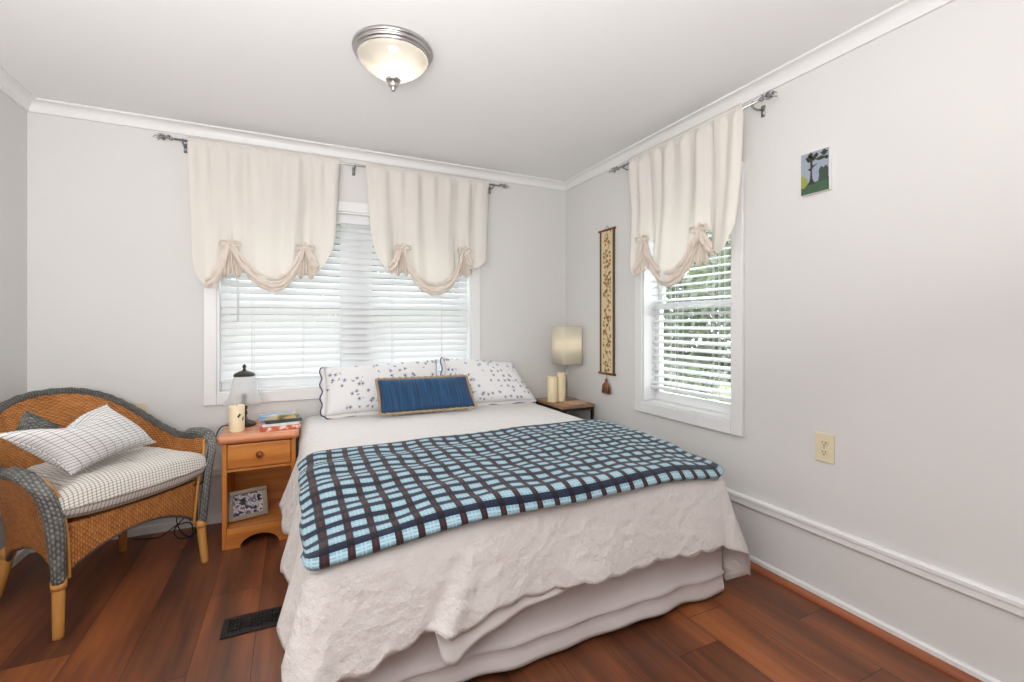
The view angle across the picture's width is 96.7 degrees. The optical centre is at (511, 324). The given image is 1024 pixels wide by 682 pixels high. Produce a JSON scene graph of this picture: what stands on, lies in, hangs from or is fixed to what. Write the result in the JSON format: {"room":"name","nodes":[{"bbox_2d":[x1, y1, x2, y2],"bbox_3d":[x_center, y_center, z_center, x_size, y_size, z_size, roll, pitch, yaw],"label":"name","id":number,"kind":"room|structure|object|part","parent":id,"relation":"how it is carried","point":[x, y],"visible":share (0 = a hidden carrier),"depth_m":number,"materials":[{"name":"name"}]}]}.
{"room":"bedroom","nodes":[
{"label":"bedroom","id":0,"kind":"room"},
{"bbox_2d":[0,90,26,551],"bbox_3d":[-1.690,0.010,0.431,0.160,2.362,4.235,0,0,-26],"label":"wall","id":1,"kind":"structure","parent":0,"point":[13,118],"depth_m":2.25,"materials":[{"name":"paint"}]},
{"bbox_2d":[0,66,35,111],"bbox_3d":[-1.592,-1.141,0.478,0.056,0.061,4.235,0,0,-26],"label":"trim","id":2,"kind":"structure","parent":1,"relation":"attached to","point":[9,85],"depth_m":2.23,"materials":[{"name":"white paint"}]},
{"bbox_2d":[11,549,28,568],"bbox_3d":[-1.611,1.168,0.469,0.014,0.046,4.235,0,0,-26],"label":"baseboard","id":3,"kind":"structure","parent":1,"relation":"attached to","point":[22,553],"depth_m":2.29,"materials":[{"name":"white paint"}]},
{"bbox_2d":[27,112,565,526],"bbox_3d":[-1.075,0.010,3.160,3.303,2.362,0.160,0,0,-26],"label":"wall","id":4,"kind":"structure","parent":0,"point":[115,292],"depth_m":2.59,"materials":[{"name":"paint"}]},
{"bbox_2d":[29,514,221,552],"bbox_3d":[-1.037,1.168,3.082,3.303,0.046,0.014,0,0,-26],"label":"baseboard","id":5,"kind":"structure","parent":4,"relation":"attached to","point":[161,527],"depth_m":2.61,"materials":[{"name":"white paint"}]},
{"bbox_2d":[134,403,147,412],"bbox_3d":[-2.109,0.508,2.573,0.078,0.124,0.009,0,0,-26],"label":"wall outlet","id":6,"kind":"object","parent":4,"relation":"attached to","point":[144,406],"visible":0.09,"depth_m":2.58,"materials":[{"name":"beige plastic"}]},
{"bbox_2d":[197,457,297,477],"bbox_3d":[-1.035,0.882,3.078,3.303,0.052,0.022,0,0,-26],"label":"trim","id":7,"kind":"structure","parent":4,"relation":"attached to","point":[217,471],"depth_m":2.72,"materials":[{"name":"white paint"}]},
{"bbox_2d":[28,97,564,190],"bbox_3d":[-1.028,-1.141,3.063,3.303,0.061,0.056,0,0,-26],"label":"trim","id":8,"kind":"structure","parent":4,"relation":"attached to","point":[40,105],"depth_m":2.83,"materials":[{"name":"white paint"}]},
{"bbox_2d":[153,133,509,193],"bbox_3d":[-1.024,-1.036,3.038,2.193,0.064,0.104,0,0,-26],"label":"curtain rod","id":9,"kind":"object","parent":4,"relation":"attached to","point":[162,135],"visible":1,"depth_m":2.96,"materials":[{"name":"silver metal"}]},
{"bbox_2d":[187,136,339,291],"bbox_3d":[-1.474,-0.632,2.755,0.817,0.880,0.106,0,0,-26],"label":"curtain","id":10,"kind":"object","parent":9,"relation":"hanging from","point":[269,215],"visible":1,"depth_m":2.73,"materials":[{"name":"beige fabric"}]},
{"bbox_2d":[365,163,489,295],"bbox_3d":[-0.560,-0.636,3.190,0.888,0.872,0.103,0,0,-26],"label":"curtain","id":11,"kind":"object","parent":9,"relation":"hanging from","point":[421,222],"visible":1,"depth_m":3.19,"materials":[{"name":"beige fabric"}]},
{"bbox_2d":[203,201,479,405],"bbox_3d":[-1.071,-0.168,3.151,1.758,1.305,0.180,0,0,-26],"label":"window","id":12,"kind":"structure","parent":4,"relation":"in","point":[215,392],"depth_m":2.87,"materials":[{"name":"white paint"}]},
{"bbox_3d":[-1.475,0.115,2.993,0.736,0.584,0.028,0,0,-26],"label":"sash","id":13,"kind":"part","parent":12,"relation":"part of","materials":[{"name":"white"}]},
{"bbox_3d":[-1.488,-0.440,3.020,0.736,0.604,0.028,0,0,-26],"label":"sash","id":14,"kind":"part","parent":12,"relation":"part of","materials":[{"name":"white"}]},
{"bbox_2d":[220,214,467,381],"bbox_3d":[-1.056,-0.194,3.121,1.602,1.094,0.064,0,0,-26],"label":"window blind","id":15,"kind":"object","parent":12,"relation":"attached to","point":[407,335],"visible":0.61,"depth_m":3.08,"materials":[{"name":"white plastic"}]},
{"bbox_3d":[-1.625,-0.181,2.859,0.014,1.039,0.034,0,0,-26],"label":"lift cord","id":16,"kind":"part","parent":15,"relation":"part of","materials":[{"name":"white fabric"}]},
{"bbox_3d":[-1.060,0.343,3.129,1.598,0.020,0.048,0,0,-26],"label":"rail","id":17,"kind":"part","parent":15,"relation":"part of","materials":[{"name":"white plastic"}]},
{"bbox_3d":[-1.155,-0.181,3.083,0.014,1.039,0.034,0,0,-26],"label":"lift cord","id":18,"kind":"part","parent":15,"relation":"part of","materials":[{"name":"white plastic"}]},
{"bbox_3d":[-0.524,-0.181,3.385,0.014,1.039,0.034,0,0,-26],"label":"lift cord","id":19,"kind":"part","parent":15,"relation":"part of","materials":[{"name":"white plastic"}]},
{"bbox_3d":[-0.706,-0.440,3.393,0.736,0.604,0.028,0,0,-26],"label":"sash","id":20,"kind":"part","parent":12,"relation":"part of","materials":[{"name":"white"}]},
{"bbox_3d":[-0.693,0.115,3.366,0.736,0.584,0.028,0,0,-26],"label":"sash","id":21,"kind":"part","parent":12,"relation":"part of","materials":[{"name":"white"}]},
{"bbox_2d":[0,0,903,180],"bbox_3d":[-0.076,-1.231,1.069,3.623,0.120,4.795,0,0,-26],"label":"ceiling","id":22,"kind":"structure","parent":0,"point":[549,89],"depth_m":2.02,"materials":[{"name":"paint"}]},
{"bbox_2d":[352,24,432,91],"bbox_3d":[-0.505,-1.081,1.937,0.334,0.181,0.334,0,0,-26],"label":"ceiling light","id":23,"kind":"object","parent":22,"relation":"attached to","point":[395,55],"visible":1,"depth_m":1.85,"materials":[{"name":"white glass"}]},
{"bbox_2d":[0,523,960,681],"bbox_3d":[-0.076,1.251,1.069,3.623,0.120,4.795,0,0,-26],"label":"floor","id":24,"kind":"structure","parent":0,"point":[149,611],"depth_m":1.74,"materials":[{"name":"brown wood"}]},
{"bbox_2d":[0,387,216,640],"bbox_3d":[-1.927,0.752,2.101,0.686,0.886,0.774,0,0,18],"label":"wicker armchair","id":25,"kind":"object","parent":24,"relation":"on","point":[31,511],"visible":0.76,"depth_m":1.98,"materials":[{"name":"brown wicker"}]},
{"bbox_3d":[-2.173,1.074,1.939,0.091,0.243,0.042,0,0,-21],"label":"leg","id":26,"kind":"part","parent":25,"relation":"part of","materials":[{"name":"brown wood"}]},
{"bbox_3d":[-1.727,1.084,1.735,0.054,0.218,0.048,0,0,18],"label":"leg","id":27,"kind":"part","parent":25,"relation":"part of","materials":[{"name":"brown wood"}]},
{"bbox_2d":[27,446,206,518],"bbox_3d":[-1.842,0.688,2.073,0.557,0.174,0.606,0,0,18],"label":"seat cushion","id":28,"kind":"object","parent":25,"relation":"on","point":[131,475],"visible":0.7,"depth_m":1.94,"materials":[{"name":"beige fabric"}]},
{"bbox_2d":[0,404,155,474],"bbox_3d":[-1.793,0.479,1.932,0.178,0.233,0.660,0,0,2],"label":"throw pillow","id":29,"kind":"object","parent":28,"relation":"on","point":[100,433],"visible":1,"depth_m":1.84,"materials":[{"name":"white fabric"}]},
{"bbox_3d":[-2.029,1.074,2.377,0.042,0.243,0.091,0,0,-33],"label":"leg","id":30,"kind":"part","parent":25,"relation":"part of","materials":[{"name":"brown wood"}]},
{"bbox_3d":[-1.548,1.084,2.275,0.054,0.218,0.048,0,0,18],"label":"leg","id":31,"kind":"part","parent":25,"relation":"part of","materials":[{"name":"brown wood"}]},
{"bbox_2d":[133,517,195,539],"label":"power cord","id":32,"kind":"object","parent":24,"relation":"on","point":[177,523],"depth_m":2.53,"materials":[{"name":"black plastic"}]},
{"bbox_3d":[-1.830,0.882,2.519,0.498,0.616,0.110,0,0,-14],"label":"cord","id":33,"kind":"part","parent":32,"relation":"part of","materials":[{"name":"black plastic"}]},
{"bbox_2d":[220,605,282,639],"bbox_3d":[-0.980,1.188,1.843,0.330,0.006,0.128,0,0,-26],"label":"floor vent","id":34,"kind":"object","parent":24,"relation":"in","point":[267,618],"visible":0.57,"depth_m":1.81,"materials":[{"name":"black metal"}]},
{"bbox_2d":[227,608,281,633],"bbox_3d":[-0.980,1.188,1.843,0.290,0.004,0.088,0,0,-26],"label":"grille","id":35,"kind":"object","parent":34,"relation":"attached to","point":[268,617],"depth_m":1.82,"materials":[{"name":"brown metal"}]},
{"bbox_2d":[216,419,298,550],"bbox_3d":[-1.446,0.887,2.629,0.391,0.607,0.432,0,0,-26],"label":"nightstand","id":36,"kind":"object","parent":24,"relation":"on","point":[251,457],"visible":0.63,"depth_m":2.48,"materials":[{"name":"brown wood"}]},
{"bbox_3d":[-1.599,0.910,2.572,0.022,0.561,0.390,0,0,-26],"label":"panel","id":37,"kind":"part","parent":36,"relation":"part of","materials":[{"name":"brown wood"}]},
{"bbox_2d":[229,404,244,432],"bbox_3d":[-1.505,0.509,2.489,0.076,0.150,0.076,0,0,-26],"label":"pillar candle","id":38,"kind":"object","parent":36,"relation":"on","point":[236,411],"visible":1,"depth_m":2.46,"materials":[{"name":"beige wax"}]},
{"bbox_2d":[229,485,267,522],"bbox_3d":[-1.505,1.009,2.586,0.196,0.156,0.121,0,0,-40],"label":"photo frame","id":39,"kind":"object","parent":36,"relation":"on","point":[250,502],"visible":0.85,"depth_m":2.56,"materials":[{"name":"beige wood"}]},
{"bbox_2d":[232,490,262,516],"bbox_3d":[-1.487,1.008,2.564,0.152,0.108,0.037,0,0,-40],"label":"photo","id":40,"kind":"object","parent":39,"relation":"attached to","point":[245,503],"depth_m":2.56},
{"bbox_2d":[241,393,256,426],"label":"table lamp","id":41,"kind":"object","parent":36,"relation":"on","point":[248,423],"depth_m":2.63,"materials":[{"name":"brown metal"}]},
{"bbox_3d":[-1.549,0.474,2.635,0.036,0.150,0.036,0,0,-26],"label":"twisted stem","id":42,"kind":"part","parent":41,"relation":"part of","materials":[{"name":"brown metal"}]},
{"bbox_2d":[227,498,281,528],"bbox_3d":[-1.451,1.095,2.644,0.307,0.016,0.360,0,0,-26],"label":"shelf","id":43,"kind":"object","parent":36,"relation":"attached to","point":[272,520],"depth_m":2.51,"materials":[{"name":"brown wood"}]},
{"bbox_3d":[-1.448,0.778,2.639,0.307,0.015,0.372,0,0,-26],"label":"rail","id":44,"kind":"part","parent":36,"relation":"part of","materials":[{"name":"brown wood"}]},
{"bbox_3d":[-1.429,0.703,2.600,0.303,0.129,0.306,0,0,-26],"label":"drawer","id":45,"kind":"part","parent":36,"relation":"part of","materials":[{"name":"brown wood"}]},
{"bbox_3d":[-1.357,0.699,2.449,0.036,0.036,0.031,0,0,-26],"label":"knob","id":46,"kind":"part","parent":36,"relation":"part of","materials":[{"name":"brown wood"}]},
{"bbox_3d":[-1.530,0.866,2.811,0.307,0.471,0.010,0,0,-26],"label":"panel","id":47,"kind":"part","parent":36,"relation":"part of","materials":[{"name":"brown wood"}]},
{"bbox_2d":[259,422,300,431],"bbox_3d":[-1.315,0.574,2.580,0.205,0.020,0.151,0,0,-31],"label":"book","id":48,"kind":"object","parent":36,"relation":"on","point":[284,427],"visible":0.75,"depth_m":2.52,"materials":[{"name":"red paper"}]},
{"bbox_2d":[262,421,298,426],"bbox_3d":[-1.320,0.557,2.596,0.185,0.014,0.146,0,0,-29],"label":"book","id":49,"kind":"object","parent":48,"relation":"on","point":[263,422],"visible":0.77,"depth_m":2.53,"materials":[{"name":"white paper"}]},
{"bbox_2d":[264,414,301,423],"bbox_3d":[-1.310,0.541,2.604,0.185,0.017,0.136,0,0,-32],"label":"book","id":50,"kind":"object","parent":49,"relation":"on","point":[298,417],"visible":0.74,"depth_m":2.55,"materials":[{"name":"green paper"}]},
{"bbox_2d":[259,410,295,420],"bbox_3d":[-1.339,0.522,2.607,0.185,0.021,0.131,0,0,-27],"label":"book","id":51,"kind":"object","parent":50,"relation":"on","point":[284,414],"visible":1,"depth_m":2.57,"materials":[{"name":"multicoloured paper"}]},
{"bbox_3d":[-1.302,0.910,2.714,0.022,0.561,0.390,0,0,-26],"label":"panel","id":52,"kind":"part","parent":36,"relation":"part of","materials":[{"name":"brown wood"}]},
{"bbox_2d":[340,546,724,681],"bbox_3d":[-0.178,0.903,2.433,1.688,0.575,1.797,0,0,-26],"label":"bed","id":53,"kind":"object","parent":24,"relation":"on","point":[561,622],"visible":0.3,"depth_m":1.65,"materials":[{"name":"white fabric"}]},
{"bbox_2d":[276,403,750,681],"bbox_3d":[-0.201,0.857,2.384,1.836,0.570,1.904,0,0,-26],"label":"bedspread","id":54,"kind":"object","parent":53,"relation":"on","point":[460,584],"visible":0.62,"depth_m":1.49,"materials":[{"name":"white fabric"}]},
{"bbox_2d":[319,359,436,418],"bbox_3d":[-0.853,0.423,3.024,0.789,0.355,0.180,0,0,-26],"label":"bed pillow","id":55,"kind":"object","parent":54,"relation":"on","point":[347,391],"visible":0.61,"depth_m":2.90,"materials":[{"name":"white fabric"}]},
{"bbox_2d":[375,374,476,415],"bbox_3d":[-0.549,0.451,2.961,0.649,0.229,0.146,0,0,-26],"label":"lumbar pillow","id":56,"kind":"object","parent":54,"relation":"on","point":[400,395],"visible":1,"depth_m":2.91,"materials":[{"name":"blue fabric"}]},
{"bbox_2d":[440,357,537,404],"bbox_3d":[-0.168,0.416,3.348,0.733,0.367,0.184,0,0,-26],"label":"bed pillow","id":57,"kind":"object","parent":54,"relation":"on","point":[491,382],"visible":0.66,"depth_m":3.30,"materials":[{"name":"white fabric"}]},
{"bbox_2d":[297,419,723,570],"bbox_3d":[0.005,0.610,1.958,1.699,0.121,0.937,0,0,-26],"label":"plaid blanket","id":58,"kind":"object","parent":54,"relation":"on","point":[356,502],"visible":1,"depth_m":1.69,"materials":[{"name":"blue fabric"}]},
{"bbox_2d":[536,397,593,418],"bbox_3d":[0.398,0.890,3.501,0.284,0.602,0.405,0,0,-26],"label":"side table","id":59,"kind":"object","parent":24,"relation":"on","point":[559,406],"visible":0.45,"depth_m":3.36,"materials":[{"name":"brown wood"}]},
{"bbox_2d":[547,376,557,402],"bbox_3d":[0.307,0.489,3.460,0.080,0.200,0.080,0,0,-26],"label":"pillar candle","id":60,"kind":"object","parent":59,"relation":"on","point":[552,381],"visible":1,"depth_m":3.43,"materials":[{"name":"beige wax"}]},
{"bbox_2d":[557,372,564,401],"bbox_3d":[0.377,0.476,3.488,0.066,0.226,0.066,0,0,-26],"label":"pillar candle","id":61,"kind":"object","parent":59,"relation":"on","point":[561,375],"visible":0.94,"depth_m":3.46,"materials":[{"name":"beige wax"}]},
{"bbox_3d":[0.398,0.621,3.501,0.276,0.020,0.397,0,0,-26],"label":"apron frame","id":62,"kind":"part","parent":59,"relation":"part of","materials":[{"name":"black metal"}]},
{"bbox_2d":[552,327,581,399],"bbox_3d":[0.432,0.304,3.586,0.179,0.570,0.179,0,0,-26],"label":"table lamp","id":63,"kind":"object","parent":59,"relation":"on","point":[566,341],"visible":0.88,"depth_m":3.52,"materials":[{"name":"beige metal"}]},
{"bbox_3d":[0.432,0.413,3.586,0.014,0.328,0.014,0,0,-26],"label":"stem","id":64,"kind":"part","parent":63,"relation":"part of","materials":[{"name":"silver metal"}]},
{"bbox_3d":[0.432,0.164,3.586,0.179,0.290,0.179,0,0,-26],"label":"lamp shade","id":65,"kind":"part","parent":63,"relation":"part of","materials":[{"name":"beige fabric"}]},
{"bbox_2d":[564,400,586,404],"bbox_3d":[0.474,0.583,3.390,0.152,0.013,0.096,0,0,-40],"label":"notepad","id":66,"kind":"object","parent":59,"relation":"on","point":[574,402],"visible":1,"depth_m":3.36,"materials":[{"name":"beige paper"}]},
{"bbox_3d":[0.596,0.911,3.385,0.018,0.560,0.018,0,0,-26],"label":"leg","id":67,"kind":"part","parent":59,"relation":"part of","materials":[{"name":"black metal"}]},
{"bbox_2d":[566,0,1023,681],"bbox_3d":[1.421,0.010,1.917,0.192,2.362,4.235,0,0,-26],"label":"wall","id":68,"kind":"structure","parent":0,"point":[884,307],"depth_m":1.75,"materials":[{"name":"paint"}]},
{"bbox_3d":[0.685,-0.681,3.286,0.015,0.016,0.190,0,0,-26],"label":"rod","id":69,"kind":"part","parent":68,"relation":"part of","materials":[{"name":"brown wood"}]},
{"bbox_3d":[0.685,0.356,3.286,0.015,0.016,0.190,0,0,-26],"label":"rod","id":70,"kind":"part","parent":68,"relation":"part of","materials":[{"name":"brown wood"}]},
{"bbox_2d":[634,161,743,436],"bbox_3d":[1.061,-0.127,2.683,0.180,1.387,0.804,0,0,-26],"label":"window","id":71,"kind":"structure","parent":68,"relation":"in","point":[724,417],"depth_m":2.68,"materials":[{"name":"white paint"}]},
{"bbox_3d":[1.116,-0.419,2.710,0.028,0.646,0.648,0,0,-26],"label":"sash","id":72,"kind":"part","parent":71,"relation":"part of","materials":[{"name":"white"}]},
{"bbox_2d":[651,235,730,401],"bbox_3d":[1.058,-0.163,2.682,0.064,1.157,0.648,0,0,-26],"label":"window blind","id":73,"kind":"object","parent":71,"relation":"attached to","point":[717,375],"visible":0.44,"depth_m":2.67,"materials":[{"name":"white plastic"}]},
{"bbox_3d":[0.996,-0.150,2.832,0.048,1.102,0.014,0,0,-26],"label":"lift cord","id":74,"kind":"part","parent":73,"relation":"part of","materials":[{"name":"white fabric"}]},
{"bbox_3d":[1.022,-0.150,2.777,0.048,1.102,0.014,0,0,-26],"label":"lift cord","id":75,"kind":"part","parent":73,"relation":"part of","materials":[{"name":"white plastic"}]},
{"bbox_3d":[1.066,0.406,2.686,0.048,0.020,0.644,0,0,-26],"label":"rail","id":76,"kind":"part","parent":73,"relation":"part of","materials":[{"name":"white plastic"}]},
{"bbox_3d":[1.089,0.176,2.697,0.028,0.626,0.648,0,0,-26],"label":"sash","id":77,"kind":"part","parent":71,"relation":"part of","materials":[{"name":"white"}]},
{"bbox_2d":[609,90,776,173],"bbox_3d":[0.965,-1.033,2.602,0.104,0.064,1.208,0,0,-26],"label":"curtain rod","id":78,"kind":"object","parent":68,"relation":"attached to","point":[770,95],"visible":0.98,"depth_m":2.17,"materials":[{"name":"silver metal"}]},
{"bbox_2d":[628,103,744,286],"bbox_3d":[0.915,-0.640,2.559,0.102,0.863,0.825,0,0,-26],"label":"curtain","id":79,"kind":"object","parent":78,"relation":"hanging from","point":[685,186],"visible":1,"depth_m":2.50,"materials":[{"name":"beige fabric"}]},
{"bbox_3d":[0.935,-1.046,2.588,0.012,0.013,1.015,0,0,-26],"label":"rod","id":80,"kind":"part","parent":78,"relation":"part of","materials":[{"name":"silver metal"}]},
{"bbox_2d":[564,0,954,190],"bbox_3d":[1.337,-1.141,1.877,0.056,0.061,4.235,0,0,-26],"label":"trim","id":81,"kind":"structure","parent":68,"relation":"attached to","point":[904,12],"depth_m":2.05,"materials":[{"name":"white paint"}]},
{"bbox_2d":[801,146,831,196],"bbox_3d":[1.314,-0.657,1.967,0.021,0.180,0.118,0,0,-26],"label":"canvas painting","id":82,"kind":"object","parent":68,"relation":"attached to","point":[816,166],"visible":1,"depth_m":1.96,"materials":[{"name":"multicoloured fabric"}]},
{"bbox_2d":[815,432,834,464],"bbox_3d":[1.333,0.527,1.942,0.009,0.124,0.078,0,0,-26],"label":"wall outlet","id":83,"kind":"object","parent":68,"relation":"attached to","point":[824,443],"visible":1,"depth_m":1.94,"materials":[{"name":"beige plastic"}]},
{"bbox_2d":[820,440,827,446],"bbox_3d":[1.330,0.507,1.941,0.002,0.025,0.034,0,0,-26],"label":"socket","id":84,"kind":"object","parent":83,"relation":"attached to","point":[823,443],"depth_m":1.94,"materials":[{"name":"beige plastic"}]},
{"bbox_2d":[820,449,827,455],"bbox_3d":[1.330,0.546,1.941,0.002,0.025,0.034,0,0,-26],"label":"socket","id":85,"kind":"object","parent":83,"relation":"attached to","point":[823,452],"depth_m":1.94,"materials":[{"name":"beige plastic"}]},
{"bbox_2d":[750,561,982,681],"bbox_3d":[1.344,1.179,1.869,0.024,0.024,4.215,0,0,-26],"label":"trim","id":86,"kind":"structure","parent":68,"relation":"attached to","point":[962,676],"depth_m":1.76,"materials":[{"name":"brown wood"}]},
{"bbox_2d":[726,488,1023,617],"bbox_3d":[1.353,0.882,1.885,0.022,0.052,4.235,0,0,-26],"label":"trim","id":87,"kind":"structure","parent":68,"relation":"attached to","point":[1009,603],"depth_m":1.71,"materials":[{"name":"white paint"}]},
{"bbox_2d":[750,555,1000,681],"bbox_3d":[1.357,1.168,1.886,0.014,0.046,4.235,0,0,-26],"label":"baseboard","id":88,"kind":"structure","parent":68,"relation":"attached to","point":[921,645],"depth_m":1.74,"materials":[{"name":"white paint"}]},
{"label":"outside","id":89,"kind":"structure","parent":0,"visible":0},
{"bbox_3d":[0.593,1.751,8.040,32.000,0.120,30.000,0,0,-26],"label":"ground","id":90,"kind":"structure","parent":89,"visible":0},
{"bbox_2d":[229,223,459,377],"bbox_3d":[-3.395,-0.199,7.939,7.180,4.700,2.006,0,0,-26],"label":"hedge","id":91,"kind":"object","parent":90,"relation":"on","point":[337,223],"visible":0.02,"depth_m":7.71,"materials":[{"name":"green plant"}]},
{"bbox_2d":[663,353,690,385],"bbox_3d":[2.705,1.100,8.069,1.220,1.194,1.939,0,0,7],"label":"shrub","id":92,"kind":"object","parent":90,"relation":"on","point":[666,359],"visible":0.06,"depth_m":7.76,"materials":[{"name":"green plant"}]},
{"bbox_2d":[663,233,730,381],"bbox_3d":[6.813,-1.123,12.393,1.923,6.460,15.714,0,0,-26],"label":"hedge","id":93,"kind":"object","parent":90,"relation":"on","point":[682,288],"visible":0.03,"depth_m":14.05,"materials":[{"name":"green plant"}]},
{"bbox_2d":[663,362,730,402],"bbox_3d":[2.543,1.099,6.057,1.205,1.197,2.000,0,0,22],"label":"lawn","id":94,"kind":"structure","parent":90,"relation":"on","point":[692,368],"depth_m":5.93,"materials":[{"name":"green plant"}]},
{"bbox_2d":[685,230,730,310],"bbox_3d":[4.312,-0.814,8.584,2.891,5.021,4.021,0,0,-8],"label":"tree","id":95,"kind":"object","parent":90,"relation":"on","point":[728,243],"visible":0.1,"depth_m":8.04,"materials":[{"name":"green plant"}]},
{"bbox_2d":[708,386,730,402],"bbox_3d":[2.560,1.075,4.622,1.238,1.244,1.943,0,0,18],"label":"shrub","id":96,"kind":"object","parent":90,"relation":"on","point":[720,387],"visible":0.02,"depth_m":4.91,"materials":[{"name":"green plant"}]}
]}

